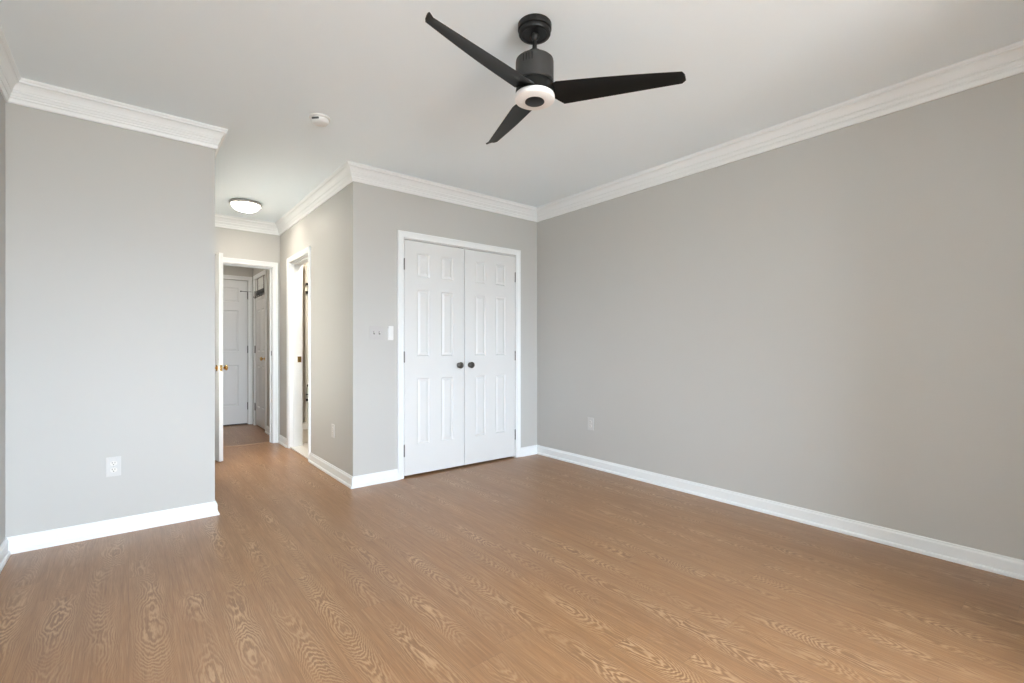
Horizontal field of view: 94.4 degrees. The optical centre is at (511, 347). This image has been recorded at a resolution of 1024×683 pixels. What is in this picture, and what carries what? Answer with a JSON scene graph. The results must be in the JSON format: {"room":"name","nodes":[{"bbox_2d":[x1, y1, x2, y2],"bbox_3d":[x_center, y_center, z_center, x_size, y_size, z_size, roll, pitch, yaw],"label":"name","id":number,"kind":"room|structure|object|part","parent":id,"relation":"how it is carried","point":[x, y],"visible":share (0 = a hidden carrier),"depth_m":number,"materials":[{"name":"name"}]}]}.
{"room":"empty bedroom","nodes":[
{"label":"empty bedroom","id":0,"kind":"room"},
{"bbox_2d":[0,92,4,544],"bbox_3d":[-0.725,-0.170,-0.020,0.120,2.560,6.520,0,0,-39],"label":"wall","id":1,"kind":"structure","parent":0,"point":[2,101],"depth_m":2.49,"materials":[{"name":"grey paint"}]},
{"bbox_2d":[0,537,10,572],"bbox_3d":[-0.707,1.065,0.072,0.024,0.090,6.400,0,0,-39],"label":"baseboard","id":2,"kind":"structure","parent":1,"relation":"attached to","point":[5,553],"depth_m":2.47,"materials":[{"name":"white paint"}]},
{"bbox_2d":[223,265,252,423],"bbox_3d":[-4.198,-0.170,6.719,1.310,2.560,0.170,0,0,-39],"label":"wall","id":3,"kind":"structure","parent":0,"point":[227,270],"depth_m":6.82,"materials":[{"name":"grey paint"}]},
{"bbox_2d":[223,279,247,424],"bbox_3d":[-4.120,0.060,6.655,0.825,2.060,0.106,0,0,-39],"label":"door","id":4,"kind":"structure","parent":3,"relation":"in","point":[235,292],"depth_m":6.80,"materials":[{"name":"white paint"}]},
{"bbox_2d":[223,275,252,423],"bbox_3d":[-4.140,0.038,6.645,0.904,2.144,0.018,0,0,-39],"label":"trim","id":5,"kind":"structure","parent":3,"relation":"attached to","point":[249,279],"depth_m":6.91,"materials":[{"name":"white paint"}]},
{"bbox_2d":[215,227,279,442],"bbox_3d":[-3.138,-0.170,5.343,0.938,2.560,0.120,0,0,-39],"label":"wall","id":6,"kind":"structure","parent":0,"point":[239,244],"depth_m":5.44,"materials":[{"name":"grey paint"}]},
{"bbox_2d":[215,253,227,461],"bbox_3d":[-3.097,0.088,4.834,0.754,2.020,0.156,0,0,40],"label":"door","id":7,"kind":"structure","parent":6,"relation":"in","point":[219,367],"depth_m":4.60,"materials":[{"name":"white paint"}]},
{"bbox_2d":[223,442,268,447],"bbox_3d":[-3.141,1.108,5.353,0.760,0.004,0.030,0,0,-39],"label":"trim","id":8,"kind":"structure","parent":6,"relation":"attached to","point":[263,442],"depth_m":5.44,"materials":[{"name":"wood"}]},
{"bbox_2d":[223,257,277,442],"bbox_3d":[-3.129,0.056,5.338,0.886,2.109,0.138,0,0,-39],"label":"trim","id":9,"kind":"structure","parent":6,"relation":"attached to","point":[229,261],"depth_m":5.55,"materials":[{"name":"white paint"}]},
{"bbox_2d":[5,102,536,536],"bbox_3d":[-1.315,-0.170,3.785,3.983,2.560,0.143,0,0,-39],"label":"wall","id":10,"kind":"structure","parent":0,"point":[110,230],"depth_m":2.89,"materials":[{"name":"grey paint"}]},
{"bbox_2d":[6,501,219,553],"bbox_3d":[-2.335,1.065,2.855,0.986,0.090,0.024,0,0,-39],"label":"baseboard","id":11,"kind":"structure","parent":10,"relation":"attached to","point":[82,532],"depth_m":2.81,"materials":[{"name":"white paint"}]},
{"bbox_2d":[106,456,120,476],"bbox_3d":[-2.377,0.708,2.830,0.070,0.115,0.010,0,0,-39],"label":"power outlet","id":12,"kind":"object","parent":10,"relation":"attached to","point":[113,464],"visible":1,"depth_m":2.83,"materials":[{"name":"white plastic"}]},
{"bbox_2d":[351,469,398,488],"bbox_3d":[-1.117,1.065,3.868,0.402,0.090,0.024,0,0,-39],"label":"baseboard","id":13,"kind":"structure","parent":10,"relation":"attached to","point":[359,481],"depth_m":3.86,"materials":[{"name":"white paint"}]},
{"bbox_2d":[370,326,382,339],"bbox_3d":[-1.104,-0.123,3.881,0.116,0.115,0.020,0,0,-39],"label":"light switch","id":14,"kind":"object","parent":10,"relation":"attached to","point":[376,332],"visible":1,"depth_m":3.88,"materials":[{"name":"grey plastic"}]},
{"bbox_2d":[388,326,393,339],"bbox_3d":[-1.011,-0.124,3.955,0.048,0.118,0.021,0,0,-39],"label":"remote","id":15,"kind":"object","parent":10,"relation":"attached to","point":[390,328],"visible":1,"depth_m":3.94,"materials":[{"name":"white plastic"}]},
{"bbox_2d":[404,239,463,475],"bbox_3d":[-0.682,0.082,4.228,0.612,2.021,0.082,0,0,-39],"label":"door","id":16,"kind":"structure","parent":10,"relation":"in","point":[433,273],"depth_m":4.22,"materials":[{"name":"white paint"}]},
{"bbox_3d":[-0.478,0.160,4.371,0.060,0.060,0.046,0,0,-39],"label":"knob","id":17,"kind":"part","parent":16,"relation":"part of","materials":[{"name":"grey metal"}]},
{"bbox_2d":[397,230,520,479],"bbox_3d":[-0.476,0.058,4.466,1.346,2.104,0.138,0,0,-39],"label":"trim","id":18,"kind":"structure","parent":10,"relation":"attached to","point":[401,235],"depth_m":4.08,"materials":[{"name":"white paint"}]},
{"bbox_2d":[464,249,515,464],"bbox_3d":[-0.201,0.084,4.617,0.612,2.017,0.082,0,0,-39],"label":"door","id":19,"kind":"structure","parent":10,"relation":"in","point":[489,278],"depth_m":4.60,"materials":[{"name":"white paint"}]},
{"bbox_3d":[-0.383,0.160,4.447,0.060,0.060,0.046,0,0,-39],"label":"knob","id":20,"kind":"part","parent":19,"relation":"part of","materials":[{"name":"grey metal"}]},
{"bbox_2d":[521,445,536,456],"bbox_3d":[0.180,1.065,4.915,0.238,0.090,0.024,0,0,-39],"label":"baseboard","id":21,"kind":"structure","parent":10,"relation":"attached to","point":[529,450],"depth_m":4.91,"materials":[{"name":"white paint"}]},
{"bbox_2d":[253,185,347,472],"bbox_3d":[-2.547,-0.170,5.490,0.166,2.560,4.057,0,0,-39],"label":"wall","id":22,"kind":"structure","parent":0,"point":[325,229],"depth_m":4.32,"materials":[{"name":"grey paint"}]},
{"bbox_2d":[255,276,264,428],"bbox_3d":[-3.478,0.060,6.539,0.096,2.060,0.670,0,0,-39],"label":"door","id":23,"kind":"structure","parent":22,"relation":"in","point":[260,301],"depth_m":6.55,"materials":[{"name":"white paint"}]},
{"bbox_2d":[255,275,264,297],"bbox_3d":[-3.463,-0.834,6.493,0.063,0.275,0.465,0,0,-39],"label":"hook rack","id":24,"kind":"object","parent":23,"relation":"hanging from","point":[260,291],"visible":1,"depth_m":6.46,"materials":[{"name":"black metal"}]},
{"bbox_2d":[253,269,266,430],"bbox_3d":[-3.475,0.038,6.535,0.018,2.144,0.783,0,0,-39],"label":"trim","id":25,"kind":"structure","parent":22,"relation":"attached to","point":[264,272],"depth_m":6.38,"materials":[{"name":"white paint"}]},
{"bbox_2d":[278,435,286,447],"bbox_3d":[-2.626,1.065,5.437,0.024,0.090,0.376,0,0,-39],"label":"baseboard","id":26,"kind":"structure","parent":22,"relation":"attached to","point":[282,440],"depth_m":5.42,"materials":[{"name":"white paint"}]},
{"bbox_2d":[287,246,310,459],"bbox_3d":[-2.183,0.058,5.009,0.164,2.104,0.846,0,0,-39],"label":"trim","id":27,"kind":"structure","parent":22,"relation":"attached to","point":[296,267],"depth_m":5.27,"materials":[{"name":"white paint"}]},
{"bbox_3d":[-2.127,0.061,5.055,0.018,2.098,0.834,0,0,-39],"label":"casing","id":28,"kind":"part","parent":27,"relation":"part of","materials":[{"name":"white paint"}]},
{"bbox_2d":[290,446,307,458],"bbox_3d":[-2.182,1.103,5.011,0.124,0.014,0.720,0,0,-39],"label":"trim","id":29,"kind":"structure","parent":22,"relation":"attached to","point":[301,450],"depth_m":5.07,"materials":[{"name":"white stone"}]},
{"bbox_2d":[308,452,352,488],"bbox_3d":[-1.617,1.065,4.186,0.024,0.090,1.147,0,0,-39],"label":"baseboard","id":30,"kind":"structure","parent":22,"relation":"attached to","point":[333,471],"depth_m":4.12,"materials":[{"name":"white paint"}]},
{"bbox_2d":[331,424,334,437],"bbox_3d":[-1.559,0.721,4.127,0.010,0.115,0.070,0,0,-39],"label":"power outlet","id":31,"kind":"object","parent":22,"relation":"attached to","point":[332,425],"visible":1,"depth_m":4.11,"materials":[{"name":"white plastic"}]},
{"bbox_2d":[303,262,307,421],"bbox_3d":[-1.888,-0.170,6.162,1.796,2.560,0.100,0,0,-39],"label":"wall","id":32,"kind":"structure","parent":0,"point":[307,262],"depth_m":5.63,"materials":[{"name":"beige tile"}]},
{"bbox_2d":[0,424,1023,682],"bbox_3d":[-0.777,1.140,2.766,4.666,0.060,10.920,0,0,-39],"label":"floor","id":33,"kind":"structure","parent":0,"point":[536,568],"depth_m":2.15,"materials":[{"name":"brown wood"}]},
{"bbox_2d":[0,0,1023,222],"bbox_3d":[-0.777,-1.490,2.766,4.666,0.080,10.920,0,0,-39],"label":"ceiling","id":34,"kind":"structure","parent":0,"point":[397,95],"depth_m":2.44,"materials":[{"name":"white paint"}]},
{"bbox_2d":[229,198,261,211],"bbox_3d":[-2.650,-1.405,4.723,0.292,0.090,0.292,0,0,-39],"label":"ceiling light","id":35,"kind":"object","parent":34,"relation":"attached to","point":[240,204],"visible":1,"depth_m":4.64,"materials":[{"name":"white glass"}]},
{"bbox_2d":[309,113,329,126],"bbox_3d":[-1.210,-1.429,2.988,0.126,0.042,0.126,0,0,-39],"label":"smoke detector","id":36,"kind":"object","parent":34,"relation":"attached to","point":[318,119],"visible":1,"depth_m":2.96,"materials":[{"name":"white plastic"}]},
{"bbox_3d":[-1.210,-1.445,2.988,0.126,0.010,0.126,0,0,-39],"label":"plate","id":37,"kind":"part","parent":36,"relation":"part of","materials":[{"name":"white plastic"}]},
{"bbox_2d":[425,12,685,143],"bbox_3d":[-0.001,-1.276,2.147,1.116,0.348,1.095,0,0,-39],"label":"ceiling fan","id":38,"kind":"object","parent":34,"relation":"hanging from","point":[533,76],"visible":1,"depth_m":2.07,"materials":[{"name":"black metal"}]},
{"bbox_3d":[-0.105,-1.138,1.845,0.126,0.045,0.596,0,0,38],"label":"blade","id":39,"kind":"part","parent":38,"relation":"part of","materials":[{"name":"black plastic"}]},
{"bbox_3d":[-0.027,-1.156,2.460,0.126,0.063,0.596,0,0,-22],"label":"blade","id":40,"kind":"part","parent":38,"relation":"part of","materials":[{"name":"black plastic"}]},
{"bbox_3d":[0.468,-1.156,2.102,0.596,0.063,0.126,0,0,5],"label":"blade","id":41,"kind":"part","parent":38,"relation":"part of","materials":[{"name":"black plastic"}]},
{"bbox_2d":[537,73,1023,559],"bbox_3d":[1.903,-0.170,3.066,0.120,2.560,8.020,0,0,-39],"label":"wall","id":42,"kind":"structure","parent":0,"point":[832,323],"depth_m":2.93,"materials":[{"name":"grey paint"}]},
{"bbox_2d":[0,25,1023,235],"bbox_3d":[0.043,-1.387,2.199,3.863,0.126,8.768,0,0,-39],"label":"trim","id":43,"kind":"structure","parent":42,"relation":"attached to","point":[1007,61],"depth_m":3.01,"materials":[{"name":"white paint"}]},
{"bbox_2d":[588,417,593,430],"bbox_3d":[0.731,0.707,4.414,0.010,0.115,0.070,0,0,-39],"label":"power outlet","id":44,"kind":"object","parent":42,"relation":"attached to","point":[590,420],"visible":1,"depth_m":4.41,"materials":[{"name":"white plastic"}]},
{"bbox_2d":[537,445,1023,580],"bbox_3d":[1.692,1.065,3.212,0.024,0.090,4.573,0,0,-39],"label":"baseboard","id":45,"kind":"structure","parent":42,"relation":"attached to","point":[971,557],"depth_m":2.92,"materials":[{"name":"white paint"}]},
{"bbox_3d":[-1.407,1.106,5.566,1.796,0.008,1.430,0,0,-39],"label":"floor","id":46,"kind":"structure","parent":0,"visible":0},
{"bbox_2d":[303,263,307,442],"bbox_3d":[-1.813,0.056,6.061,1.766,2.092,0.134,0,0,-39],"label":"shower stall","id":47,"kind":"object","parent":46,"relation":"on","point":[305,424],"visible":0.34,"depth_m":5.56,"materials":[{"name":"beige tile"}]},
{"bbox_3d":[-2.134,-0.058,5.793,0.742,1.865,0.015,0,0,-39],"label":"panel","id":48,"kind":"part","parent":47,"relation":"part of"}
]}

